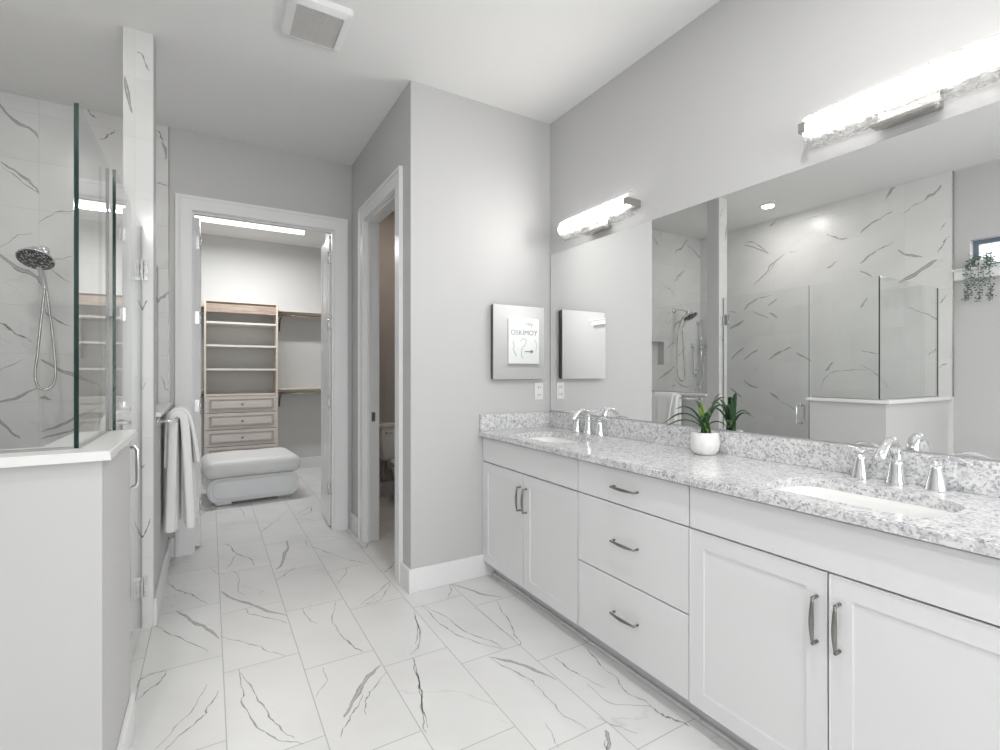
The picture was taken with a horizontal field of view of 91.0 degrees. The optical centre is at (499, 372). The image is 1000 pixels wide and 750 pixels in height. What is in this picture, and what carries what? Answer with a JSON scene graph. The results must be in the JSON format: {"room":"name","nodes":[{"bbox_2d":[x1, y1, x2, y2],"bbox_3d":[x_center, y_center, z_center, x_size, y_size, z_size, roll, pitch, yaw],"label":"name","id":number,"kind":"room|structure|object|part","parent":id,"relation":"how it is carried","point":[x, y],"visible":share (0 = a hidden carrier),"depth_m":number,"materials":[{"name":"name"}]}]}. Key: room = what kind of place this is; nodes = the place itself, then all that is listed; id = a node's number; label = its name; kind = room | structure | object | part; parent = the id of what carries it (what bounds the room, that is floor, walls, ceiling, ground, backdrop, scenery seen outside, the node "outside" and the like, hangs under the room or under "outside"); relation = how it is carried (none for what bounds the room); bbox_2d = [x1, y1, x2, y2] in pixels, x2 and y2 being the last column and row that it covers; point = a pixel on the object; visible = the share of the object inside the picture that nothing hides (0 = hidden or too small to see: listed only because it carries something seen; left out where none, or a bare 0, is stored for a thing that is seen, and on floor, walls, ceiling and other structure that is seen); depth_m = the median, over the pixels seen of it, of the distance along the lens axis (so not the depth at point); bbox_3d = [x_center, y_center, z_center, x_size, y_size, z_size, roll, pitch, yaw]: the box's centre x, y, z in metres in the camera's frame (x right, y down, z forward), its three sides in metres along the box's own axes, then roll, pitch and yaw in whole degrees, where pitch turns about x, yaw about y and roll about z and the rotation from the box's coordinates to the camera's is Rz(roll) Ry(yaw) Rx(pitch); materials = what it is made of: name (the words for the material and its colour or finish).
{"room":"bathroom","nodes":[
{"label":"bathroom","id":0,"kind":"room"},
{"bbox_2d":[0,443,129,749],"bbox_3d":[-1.716,0.771,1.262,1.170,1.078,0.540,0,0,-31],"label":"wall","id":1,"kind":"structure","parent":0,"point":[65,528],"depth_m":1.29,"materials":[{"name":"paint"}]},
{"bbox_2d":[0,429,138,467],"bbox_3d":[-1.707,0.223,1.265,1.196,0.025,0.591,0,0,-31],"label":"trim","id":2,"kind":"structure","parent":1,"relation":"on","point":[111,443],"depth_m":1.31,"materials":[{"name":"white stone"}]},
{"bbox_2d":[0,446,73,453],"bbox_3d":[-1.644,-0.266,1.072,1.097,0.952,0.016,0,0,-31],"label":"glass panel channel","id":3,"kind":"object","parent":2,"relation":"on","point":[70,447],"visible":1,"depth_m":1.31,"materials":[{"name":"white"}]},
{"bbox_2d":[73,102,110,448],"bbox_3d":[-1.289,-0.266,1.561,0.016,0.952,0.490,0,0,-31],"label":"glass panel","id":4,"kind":"object","parent":2,"relation":"on","point":[77,445],"visible":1,"depth_m":1.35,"materials":[{"name":"clear glass"}]},
{"bbox_3d":[-1.289,-0.267,1.561,0.010,0.950,0.490,0,0,-31],"label":"pane","id":5,"kind":"part","parent":4,"relation":"part of","materials":[{"name":"clear glass"}]},
{"bbox_2d":[116,692,134,749],"bbox_3d":[-1.206,1.240,1.564,0.016,0.140,0.540,0,0,-31],"label":"baseboard","id":6,"kind":"structure","parent":1,"relation":"attached to","point":[126,737],"depth_m":1.67,"materials":[{"name":"wood"}]},
{"bbox_2d":[153,35,168,599],"bbox_3d":[-2.121,-0.215,2.975,0.126,3.050,1.100,0,0,-31],"label":"wall","id":7,"kind":"structure","parent":0,"point":[154,46],"depth_m":2.62,"materials":[{"name":"paint"}]},
{"bbox_2d":[130,627,149,693],"bbox_3d":[-1.589,1.309,2.149,0.023,0.006,0.852,0,0,-31],"label":"trim","id":8,"kind":"structure","parent":7,"relation":"attached to","point":[133,685],"depth_m":2.22,"materials":[{"name":"stone"}]},
{"bbox_2d":[153,538,170,625],"bbox_3d":[-2.055,1.240,3.000,0.016,0.140,1.083,0,0,-31],"label":"baseboard","id":9,"kind":"object","parent":7,"relation":"attached to","point":[157,601],"visible":1,"depth_m":2.80,"materials":[{"name":"wood"}]},
{"bbox_2d":[156,403,172,416],"bbox_3d":[-2.151,0.228,3.033,0.165,0.025,0.967,0,0,-31],"label":"trim","id":10,"kind":"structure","parent":7,"relation":"on","point":[161,408],"depth_m":3.02,"materials":[{"name":"white stone"}]},
{"bbox_2d":[156,263,158,404],"bbox_3d":[-2.158,-0.263,3.029,0.016,0.958,0.963,0,0,-31],"label":"glass panel","id":11,"kind":"object","parent":10,"relation":"on","point":[157,402],"visible":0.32,"depth_m":3.33,"materials":[{"name":"glass"}]},
{"bbox_3d":[-2.158,-0.265,3.029,0.010,0.955,0.963,0,0,-31],"label":"pane","id":12,"kind":"part","parent":11,"relation":"part of","materials":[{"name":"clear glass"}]},
{"bbox_2d":[157,411,178,425],"bbox_3d":[-2.012,0.270,3.004,0.094,0.052,0.672,0,0,-31],"label":"towel bar","id":13,"kind":"object","parent":7,"relation":"attached to","point":[159,420],"visible":0.7,"depth_m":2.73,"materials":[{"name":"silver metal"}]},
{"bbox_3d":[-1.854,0.270,2.737,0.094,0.052,0.052,0,0,-31],"label":"post","id":14,"kind":"part","parent":13,"relation":"part of","materials":[{"name":"silver metal"}]},
{"bbox_2d":[164,410,197,532],"bbox_3d":[-1.993,0.597,3.079,0.177,0.744,0.351,0,0,-31],"label":"bath towel","id":15,"kind":"object","parent":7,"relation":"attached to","point":[179,434],"visible":0.96,"depth_m":2.95,"materials":[{"name":"fabric"}]},
{"bbox_2d":[164,405,199,467],"bbox_3d":[-1.989,0.395,3.082,0.186,0.368,0.269,0,0,-31],"label":"hand towel","id":16,"kind":"object","parent":15,"relation":"on","point":[195,449],"visible":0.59,"depth_m":3.00,"materials":[{"name":"fabric"}]},
{"bbox_2d":[0,91,351,537],"bbox_3d":[-2.332,-0.216,3.555,2.685,3.051,0.116,0,0,-31],"label":"wall","id":17,"kind":"structure","parent":0,"point":[37,136],"depth_m":3.25,"materials":[{"name":"stone"}]},
{"bbox_2d":[15,246,56,390],"bbox_3d":[-2.816,-0.348,3.007,0.179,0.922,0.338,0,0,-31],"label":"shower fixture","id":18,"kind":"object","parent":17,"relation":"attached to","point":[39,258],"visible":1,"depth_m":3.00,"materials":[{"name":"silver metal"}]},
{"bbox_3d":[-2.858,-0.748,3.041,0.052,0.085,0.227,0,0,-31],"label":"arm","id":19,"kind":"part","parent":18,"relation":"part of","materials":[{"name":"silver metal"}]},
{"bbox_2d":[168,127,168,401],"bbox_3d":[-2.346,-0.765,3.479,0.006,1.950,0.006,0,0,-31],"label":"trim","id":20,"kind":"structure","parent":17,"relation":"attached to","point":[168,127],"depth_m":3.48,"materials":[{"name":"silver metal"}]},
{"bbox_2d":[171,537,174,556],"bbox_3d":[-2.328,1.240,3.482,0.037,0.140,0.016,0,0,-31],"label":"baseboard","id":21,"kind":"structure","parent":17,"relation":"attached to","point":[172,538],"depth_m":3.48,"materials":[{"name":"wood"}]},
{"bbox_2d":[195,218,200,545],"bbox_3d":[-2.378,0.071,3.873,0.046,2.453,0.498,0,0,-31],"label":"door","id":22,"kind":"structure","parent":17,"relation":"in","point":[197,220],"depth_m":3.67,"materials":[{"name":"wood"}]},
{"bbox_2d":[175,193,347,556],"bbox_3d":[-1.821,0.018,3.844,1.200,2.585,0.139,0,0,-31],"label":"door frame","id":23,"kind":"structure","parent":17,"relation":"attached to","point":[187,207],"depth_m":3.84,"materials":[{"name":"paint"}]},
{"bbox_2d":[321,236,330,525],"bbox_3d":[-1.541,0.071,4.369,0.045,2.453,0.498,0,0,-26],"label":"door","id":24,"kind":"structure","parent":17,"relation":"in","point":[326,249],"depth_m":4.27,"materials":[{"name":"wood"}]},
{"bbox_2d":[201,234,320,457],"bbox_3d":[-3.438,-0.215,6.402,3.800,3.050,0.120,0,0,-31],"label":"wall","id":25,"kind":"structure","parent":0,"point":[288,276],"depth_m":6.54,"materials":[{"name":"paint"}]},
{"bbox_2d":[201,305,203,314],"bbox_3d":[-3.924,-0.679,5.868,0.660,0.258,0.306,0,0,-31],"label":"closet shelf","id":26,"kind":"object","parent":25,"relation":"attached to","point":[202,306],"visible":0.16,"depth_m":6.01,"materials":[{"name":"brown wood"}]},
{"bbox_2d":[201,456,320,475],"bbox_3d":[-3.390,1.240,6.351,3.490,0.140,0.016,0,0,-31],"label":"baseboard","id":27,"kind":"structure","parent":25,"relation":"attached to","point":[315,461],"depth_m":6.79,"materials":[{"name":"wood"}]},
{"bbox_2d":[278,310,320,331],"bbox_3d":[-2.652,-0.679,6.620,0.665,0.258,0.306,0,0,-31],"label":"closet shelf","id":28,"kind":"object","parent":25,"relation":"attached to","point":[282,314],"visible":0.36,"depth_m":6.58,"materials":[{"name":"brown wood"}]},
{"bbox_3d":[-2.599,-0.745,6.531,0.659,0.028,0.028,0,0,-31],"label":"rod","id":29,"kind":"part","parent":28,"relation":"part of","materials":[{"name":"silver metal"}]},
{"bbox_2d":[278,387,320,406],"bbox_3d":[-2.652,0.336,6.620,0.665,0.258,0.306,0,0,-31],"label":"closet shelf","id":30,"kind":"object","parent":25,"relation":"attached to","point":[308,390],"visible":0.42,"depth_m":6.58,"materials":[{"name":"brown wood"}]},
{"bbox_3d":[-2.599,0.270,6.531,0.659,0.028,0.028,0,0,-31],"label":"rod","id":31,"kind":"part","parent":30,"relation":"part of","materials":[{"name":"silver metal"}]},
{"bbox_2d":[0,0,719,247],"bbox_3d":[-1.116,-1.800,2.477,3.800,0.120,9.300,0,0,-31],"label":"ceiling","id":32,"kind":"structure","parent":0,"point":[226,69],"depth_m":2.74,"materials":[{"name":"paint"}]},
{"bbox_2d":[195,216,304,234],"bbox_3d":[-2.846,-1.686,5.520,1.240,0.108,0.124,0,0,-31],"label":"closet light","id":33,"kind":"object","parent":32,"relation":"attached to","point":[203,219],"visible":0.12,"depth_m":5.50,"materials":[{"name":"white plastic"}]},
{"bbox_2d":[279,0,354,51],"bbox_3d":[-0.911,-1.723,2.431,0.306,0.034,0.343,0,0,-31],"label":"ceiling vent","id":34,"kind":"object","parent":32,"relation":"in","point":[325,24],"visible":1,"depth_m":2.40,"materials":[{"name":"white plastic"}]},
{"bbox_2d":[290,4,343,48],"bbox_3d":[-0.910,-1.716,2.433,0.212,0.015,0.251,0,0,-31],"label":"grille","id":35,"kind":"object","parent":34,"relation":"attached to","point":[309,23],"depth_m":2.42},
{"bbox_2d":[352,91,403,561],"bbox_3d":[-0.869,-0.215,3.605,0.115,3.050,1.290,0,0,-31],"label":"wall","id":36,"kind":"structure","parent":0,"point":[383,153],"depth_m":3.79,"materials":[{"name":"paint"}]},
{"bbox_2d":[350,512,357,536],"bbox_3d":[-1.183,1.240,4.008,0.016,0.140,0.275,0,0,-31],"label":"baseboard","id":37,"kind":"structure","parent":36,"relation":"attached to","point":[353,518],"depth_m":4.01,"materials":[{"name":"wood"}]},
{"bbox_2d":[358,165,402,584],"bbox_3d":[-0.813,0.015,3.487,0.139,2.590,0.980,0,0,-31],"label":"door frame","id":38,"kind":"structure","parent":36,"relation":"attached to","point":[388,197],"depth_m":3.79,"materials":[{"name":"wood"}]},
{"bbox_2d":[400,562,409,591],"bbox_3d":[-0.575,1.240,2.979,0.016,0.140,0.143,0,0,-31],"label":"baseboard","id":39,"kind":"structure","parent":36,"relation":"attached to","point":[404,568],"depth_m":2.97,"materials":[{"name":"wood"}]},
{"bbox_2d":[379,211,394,482],"bbox_3d":[-1.266,-0.215,5.304,0.930,3.050,0.120,0,0,-31],"label":"wall","id":40,"kind":"structure","parent":0,"point":[386,226],"depth_m":5.26,"materials":[{"name":"paint"}]},
{"bbox_2d":[379,461,385,479],"bbox_3d":[-1.233,1.027,5.198,0.060,0.226,0.095,0,0,-31],"label":"supply valve","id":41,"kind":"object","parent":40,"relation":"attached to","point":[382,476],"visible":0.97,"depth_m":5.17,"materials":[{"name":"silver metal"}]},
{"bbox_2d":[379,481,394,495],"bbox_3d":[-1.232,1.240,5.245,0.930,0.140,0.016,0,0,-31],"label":"baseboard","id":42,"kind":"structure","parent":40,"relation":"attached to","point":[385,488],"depth_m":5.25,"materials":[{"name":"wood"}]},
{"bbox_2d":[130,466,737,749],"bbox_3d":[-1.116,1.370,2.477,3.800,0.120,9.300,0,0,-31],"label":"floor","id":43,"kind":"structure","parent":0,"point":[283,629],"depth_m":2.23,"materials":[{"name":"tile"}]},
{"bbox_2d":[123,26,152,631],"bbox_3d":[-1.873,-0.215,2.554,0.124,3.050,0.136,0,0,-31],"label":"pier","id":44,"kind":"object","parent":43,"relation":"on","point":[137,45],"visible":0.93,"depth_m":2.50,"materials":[{"name":"stone"}]},
{"bbox_2d":[112,169,147,663],"bbox_3d":[-1.619,0.278,2.148,0.141,2.040,0.821,0,0,-31],"label":"shower door","id":45,"kind":"structure","parent":44,"relation":"attached to","point":[140,265],"depth_m":2.33,"materials":[{"name":"clear glass"}]},
{"bbox_3d":[-1.447,0.361,1.857,0.141,0.186,0.028,0,0,-31],"label":"handle","id":46,"kind":"part","parent":45,"relation":"part of","materials":[{"name":"silver metal"}]},
{"bbox_2d":[204,299,277,454],"bbox_3d":[-3.257,0.218,6.190,0.811,2.183,0.391,0,0,-31],"label":"shelf unit","id":47,"kind":"object","parent":43,"relation":"on","point":[223,406],"visible":0.79,"depth_m":6.06,"materials":[{"name":"brown wood"}]},
{"bbox_3d":[-3.612,0.218,6.015,0.022,2.183,0.332,0,0,-31],"label":"panel","id":48,"kind":"part","parent":47,"relation":"part of","materials":[{"name":"brown wood"}]},
{"bbox_3d":[-3.272,-0.866,6.215,0.766,0.014,0.329,0,0,-31],"label":"panel","id":49,"kind":"part","parent":47,"relation":"part of","materials":[{"name":"brown wood"}]},
{"bbox_3d":[-3.273,-0.037,6.217,0.766,0.024,0.326,0,0,-31],"label":"shelf","id":50,"kind":"part","parent":47,"relation":"part of","materials":[{"name":"laminate"}]},
{"bbox_3d":[-3.273,-0.327,6.217,0.766,0.024,0.326,0,0,-31],"label":"shelf","id":51,"kind":"part","parent":47,"relation":"part of","materials":[{"name":"laminate"}]},
{"bbox_3d":[-3.273,-0.607,6.217,0.766,0.024,0.326,0,0,-31],"label":"shelf","id":52,"kind":"part","parent":47,"relation":"part of","materials":[{"name":"laminate"}]},
{"bbox_3d":[-3.272,0.275,6.215,0.766,0.020,0.330,0,0,-31],"label":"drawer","id":53,"kind":"part","parent":47,"relation":"part of","materials":[{"name":"brown wood"}]},
{"bbox_3d":[-3.183,1.002,6.064,0.803,0.199,0.019,0,0,-31],"label":"drawer","id":54,"kind":"part","parent":47,"relation":"part of","materials":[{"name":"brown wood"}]},
{"bbox_3d":[-3.183,0.798,6.064,0.803,0.197,0.019,0,0,-31],"label":"drawer","id":55,"kind":"part","parent":47,"relation":"part of","materials":[{"name":"brown wood"}]},
{"bbox_3d":[-3.183,0.595,6.064,0.803,0.199,0.019,0,0,-31],"label":"drawer","id":56,"kind":"part","parent":47,"relation":"part of","materials":[{"name":"brown wood"}]},
{"bbox_3d":[-3.183,0.390,6.064,0.803,0.198,0.019,0,0,-31],"label":"drawer","id":57,"kind":"part","parent":47,"relation":"part of","materials":[{"name":"brown wood"}]},
{"bbox_3d":[-3.175,1.002,6.052,0.701,0.129,0.010,0,0,-31],"label":"moulding","id":58,"kind":"part","parent":47,"relation":"part of","materials":[{"name":"brown wood"}]},
{"bbox_3d":[-3.175,0.798,6.052,0.701,0.127,0.010,0,0,-31],"label":"moulding","id":59,"kind":"part","parent":47,"relation":"part of","materials":[{"name":"brown wood"}]},
{"bbox_3d":[-3.175,0.595,6.052,0.701,0.129,0.010,0,0,-31],"label":"moulding","id":60,"kind":"part","parent":47,"relation":"part of","materials":[{"name":"brown wood"}]},
{"bbox_3d":[-3.175,0.390,6.052,0.701,0.128,0.010,0,0,-31],"label":"moulding","id":61,"kind":"part","parent":47,"relation":"part of","materials":[{"name":"brown wood"}]},
{"bbox_3d":[-2.933,0.218,6.417,0.022,2.183,0.332,0,0,-31],"label":"panel","id":62,"kind":"part","parent":47,"relation":"part of","materials":[{"name":"brown wood"}]},
{"bbox_2d":[201,447,299,506],"bbox_3d":[-2.666,1.080,5.245,0.890,0.460,0.723,0,0,-35],"label":"ottoman","id":63,"kind":"object","parent":43,"relation":"on","point":[228,477],"visible":1,"depth_m":4.97,"materials":[{"name":"white fabric"}]},
{"bbox_2d":[201,447,299,478],"bbox_3d":[-2.666,0.949,5.243,0.890,0.198,0.720,0,0,-35],"label":"cushion","id":64,"kind":"object","parent":63,"relation":"on","point":[266,462],"depth_m":5.00,"materials":[{"name":"white fabric"}]},
{"bbox_2d":[379,421,394,501],"bbox_3d":[-0.939,0.919,4.996,0.490,0.782,0.737,0,0,-31],"label":"toilet","id":65,"kind":"object","parent":43,"relation":"on","point":[386,429],"visible":0.22,"depth_m":5.07,"materials":[{"name":"white ceramic"}]},
{"bbox_3d":[-1.075,0.738,5.226,0.470,0.345,0.180,0,0,-31],"label":"tank","id":66,"kind":"part","parent":65,"relation":"part of","materials":[{"name":"white ceramic"}]},
{"bbox_3d":[-1.075,0.546,5.226,0.490,0.037,0.202,0,0,-31],"label":"tank lid","id":67,"kind":"part","parent":65,"relation":"part of","materials":[{"name":"white ceramic"}]},
{"bbox_3d":[-0.894,0.892,4.920,0.384,0.044,0.557,0,0,-31],"label":"seat lid","id":68,"kind":"part","parent":65,"relation":"part of","materials":[{"name":"white plastic"}]},
{"bbox_2d":[483,437,589,641],"bbox_3d":[0.347,0.859,2.879,0.577,0.902,0.940,0,0,-31],"label":"vanity cabinet","id":69,"kind":"object","parent":43,"relation":"on","point":[530,496],"visible":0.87,"depth_m":2.67,"materials":[{"name":"paint"}]},
{"bbox_3d":[0.019,0.890,2.960,0.021,0.637,0.467,0,0,-31],"label":"door","id":70,"kind":"part","parent":69,"relation":"part of","materials":[{"name":"paint"}]},
{"bbox_3d":[0.101,0.713,2.768,0.040,0.141,0.013,0,0,-31],"label":"handle","id":71,"kind":"part","parent":69,"relation":"part of","materials":[{"name":"grey metal"}]},
{"bbox_3d":[0.131,0.713,2.717,0.040,0.141,0.013,0,0,-31],"label":"handle","id":72,"kind":"part","parent":69,"relation":"part of","materials":[{"name":"grey metal"}]},
{"bbox_3d":[0.259,0.890,2.555,0.021,0.637,0.467,0,0,-31],"label":"door","id":73,"kind":"part","parent":69,"relation":"part of","materials":[{"name":"paint"}]},
{"bbox_2d":[578,460,701,721],"bbox_3d":[0.748,0.859,2.202,0.577,0.902,0.632,0,0,-31],"label":"vanity cabinet","id":74,"kind":"object","parent":43,"relation":"on","point":[633,528],"visible":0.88,"depth_m":2.03,"materials":[{"name":"paint"}]},
{"bbox_3d":[0.516,0.493,2.066,0.040,0.014,0.144,0,0,-31],"label":"handle","id":75,"kind":"part","parent":74,"relation":"part of","materials":[{"name":"grey metal"}]},
{"bbox_3d":[0.516,0.727,2.066,0.040,0.014,0.144,0,0,-31],"label":"handle","id":76,"kind":"part","parent":74,"relation":"part of","materials":[{"name":"grey metal"}]},
{"bbox_3d":[0.516,1.038,2.066,0.040,0.014,0.144,0,0,-31],"label":"handle","id":77,"kind":"part","parent":74,"relation":"part of","materials":[{"name":"grey metal"}]},
{"bbox_3d":[0.541,1.051,2.080,0.019,0.312,0.627,0,0,-31],"label":"drawer","id":78,"kind":"part","parent":74,"relation":"part of","materials":[{"name":"paint"}]},
{"bbox_3d":[0.541,0.492,2.080,0.019,0.149,0.627,0,0,-31],"label":"drawer","id":79,"kind":"part","parent":74,"relation":"part of","materials":[{"name":"paint"}]},
{"bbox_3d":[0.541,0.731,2.080,0.019,0.317,0.627,0,0,-31],"label":"drawer","id":80,"kind":"part","parent":74,"relation":"part of","materials":[{"name":"paint"}]},
{"bbox_2d":[689,486,999,749],"bbox_3d":[1.149,0.859,1.524,0.577,0.902,0.941,0,0,-31],"label":"vanity cabinet","id":81,"kind":"object","parent":43,"relation":"on","point":[807,631],"visible":0.97,"depth_m":1.38,"materials":[{"name":"paint"}]},
{"bbox_2d":[479,411,999,558],"bbox_3d":[0.753,0.339,2.205,0.568,0.136,2.539,0,0,-31],"label":"countertop","id":82,"kind":"structure","parent":81,"relation":"on","point":[753,467],"depth_m":1.80,"materials":[{"name":"stone"}]},
{"bbox_2d":[530,437,576,442],"bbox_3d":[0.303,0.481,2.857,0.328,0.146,0.498,0,0,-31],"label":"sink","id":83,"kind":"object","parent":82,"relation":"in","point":[545,439],"visible":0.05,"depth_m":3.08,"materials":[{"name":"white ceramic"}]},
{"bbox_2d":[565,408,608,436],"bbox_3d":[0.496,0.294,2.965,0.158,0.162,0.397,0,0,-31],"label":"faucet","id":84,"kind":"object","parent":82,"relation":"on","point":[588,430],"visible":1,"depth_m":2.97,"materials":[{"name":"silver metal"}]},
{"bbox_3d":[0.484,0.331,3.080,0.058,0.088,0.058,0,0,-31],"label":"handle","id":85,"kind":"part","parent":84,"relation":"part of","materials":[{"name":"silver metal"}]},
{"bbox_3d":[0.496,0.294,2.965,0.158,0.162,0.060,0,0,-31],"label":"spout","id":86,"kind":"part","parent":84,"relation":"part of","materials":[{"name":"silver metal"}]},
{"bbox_3d":[0.591,0.331,2.900,0.058,0.088,0.058,0,0,-31],"label":"handle","id":87,"kind":"part","parent":84,"relation":"part of","materials":[{"name":"silver metal"}]},
{"bbox_2d":[664,393,727,454],"bbox_3d":[0.909,0.235,2.263,0.305,0.280,0.191,0,0,-31],"label":"potted plant","id":88,"kind":"object","parent":82,"relation":"on","point":[705,441],"visible":0.98,"depth_m":2.23,"materials":[{"name":"green plant"}]},
{"bbox_3d":[0.941,0.324,2.255,0.128,0.102,0.128,0,0,-31],"label":"pot","id":89,"kind":"part","parent":88,"relation":"part of","materials":[{"name":"white ceramic"}]},
{"bbox_2d":[777,486,952,517],"bbox_3d":[1.097,0.481,1.514,0.328,0.146,0.498,0,0,-31],"label":"sink","id":90,"kind":"object","parent":82,"relation":"in","point":[889,506],"visible":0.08,"depth_m":1.61,"materials":[{"name":"white ceramic"}]},
{"bbox_2d":[829,437,973,492],"bbox_3d":[1.289,0.294,1.624,0.158,0.162,0.397,0,0,-31],"label":"faucet","id":91,"kind":"object","parent":82,"relation":"on","point":[935,481],"visible":1,"depth_m":1.62,"materials":[{"name":"silver metal"}]},
{"bbox_3d":[1.250,0.274,1.770,0.024,0.032,0.109,0,0,-41],"label":"lever","id":92,"kind":"part","parent":91,"relation":"part of","materials":[{"name":"silver metal"}]},
{"bbox_3d":[1.277,0.331,1.740,0.058,0.088,0.058,0,0,-31],"label":"handle","id":93,"kind":"part","parent":91,"relation":"part of","materials":[{"name":"silver metal"}]},
{"bbox_3d":[1.289,0.294,1.624,0.158,0.162,0.060,0,0,-31],"label":"spout","id":94,"kind":"part","parent":91,"relation":"part of","materials":[{"name":"silver metal"}]},
{"bbox_3d":[1.384,0.331,1.559,0.058,0.088,0.058,0,0,-31],"label":"handle","id":95,"kind":"part","parent":91,"relation":"part of","materials":[{"name":"silver metal"}]},
{"bbox_3d":[1.397,0.274,1.520,0.024,0.032,0.109,0,0,-20],"label":"lever","id":96,"kind":"part","parent":91,"relation":"part of","materials":[{"name":"silver metal"}]},
{"bbox_3d":[0.822,0.890,1.603,0.021,0.637,0.468,0,0,-31],"label":"door","id":97,"kind":"part","parent":81,"relation":"part of","materials":[{"name":"paint"}]},
{"bbox_3d":[0.902,0.713,1.413,0.040,0.141,0.013,0,0,-31],"label":"handle","id":98,"kind":"part","parent":81,"relation":"part of","materials":[{"name":"grey metal"}]},
{"bbox_3d":[0.933,0.713,1.361,0.040,0.141,0.013,0,0,-31],"label":"handle","id":99,"kind":"part","parent":81,"relation":"part of","materials":[{"name":"grey metal"}]},
{"bbox_3d":[1.062,0.890,1.198,0.021,0.637,0.468,0,0,-31],"label":"door","id":100,"kind":"part","parent":81,"relation":"part of","materials":[{"name":"paint"}]},
{"bbox_2d":[404,80,549,568],"bbox_3d":[-0.068,-0.215,3.262,1.145,3.050,0.115,0,0,-31],"label":"wall","id":101,"kind":"structure","parent":0,"point":[477,174],"depth_m":3.09,"materials":[{"name":"paint"}]},
{"bbox_2d":[408,554,493,593],"bbox_3d":[-0.289,1.240,3.056,0.586,0.140,0.016,0,0,-31],"label":"baseboard","id":102,"kind":"structure","parent":101,"relation":"attached to","point":[454,571],"depth_m":3.03,"materials":[{"name":"wood"}]},
{"bbox_2d":[491,304,543,378],"bbox_3d":[0.118,-0.199,3.279,0.402,0.486,0.044,0,0,-31],"label":"medicine cabinet","id":103,"kind":"object","parent":101,"relation":"attached to","point":[517,332],"visible":1,"depth_m":3.25,"materials":[{"name":"mirror"}]},
{"bbox_2d":[535,383,542,399],"bbox_3d":[0.269,0.129,3.389,0.070,0.118,0.010,0,0,-31],"label":"outlet plate","id":104,"kind":"object","parent":101,"relation":"attached to","point":[538,386],"visible":1,"depth_m":3.39,"materials":[{"name":"white plastic"}]},
{"bbox_2d":[550,0,999,461],"bbox_3d":[1.608,-0.215,1.436,0.120,3.050,4.735,0,0,-31],"label":"wall","id":105,"kind":"structure","parent":0,"point":[716,109],"depth_m":2.20,"materials":[{"name":"paint"}]},
{"bbox_2d":[556,190,640,240],"bbox_3d":[0.572,-0.928,2.961,0.110,0.160,0.632,0,0,-31],"label":"vanity light","id":106,"kind":"object","parent":105,"relation":"attached to","point":[599,221],"visible":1,"depth_m":2.91,"materials":[{"name":"white glass"}]},
{"bbox_2d":[549,411,999,497],"bbox_3d":[0.989,0.323,2.344,0.020,0.104,2.538,0,0,-31],"label":"backsplash","id":107,"kind":"structure","parent":105,"relation":"attached to","point":[983,478],"depth_m":1.95,"materials":[{"name":"stone"}]},
{"bbox_2d":[551,101,999,459],"bbox_3d":[1.010,-0.278,2.323,0.004,1.084,2.570,0,0,-31],"label":"wall mirror","id":108,"kind":"object","parent":105,"relation":"attached to","point":[853,297],"visible":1,"depth_m":1.93,"materials":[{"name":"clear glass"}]},
{"bbox_2d":[798,33,999,149],"bbox_3d":[1.352,-0.928,1.642,0.110,0.160,0.632,0,0,-31],"label":"vanity light","id":109,"kind":"object","parent":105,"relation":"attached to","point":[922,96],"visible":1,"depth_m":1.62,"materials":[{"name":"white glass"}]}
]}

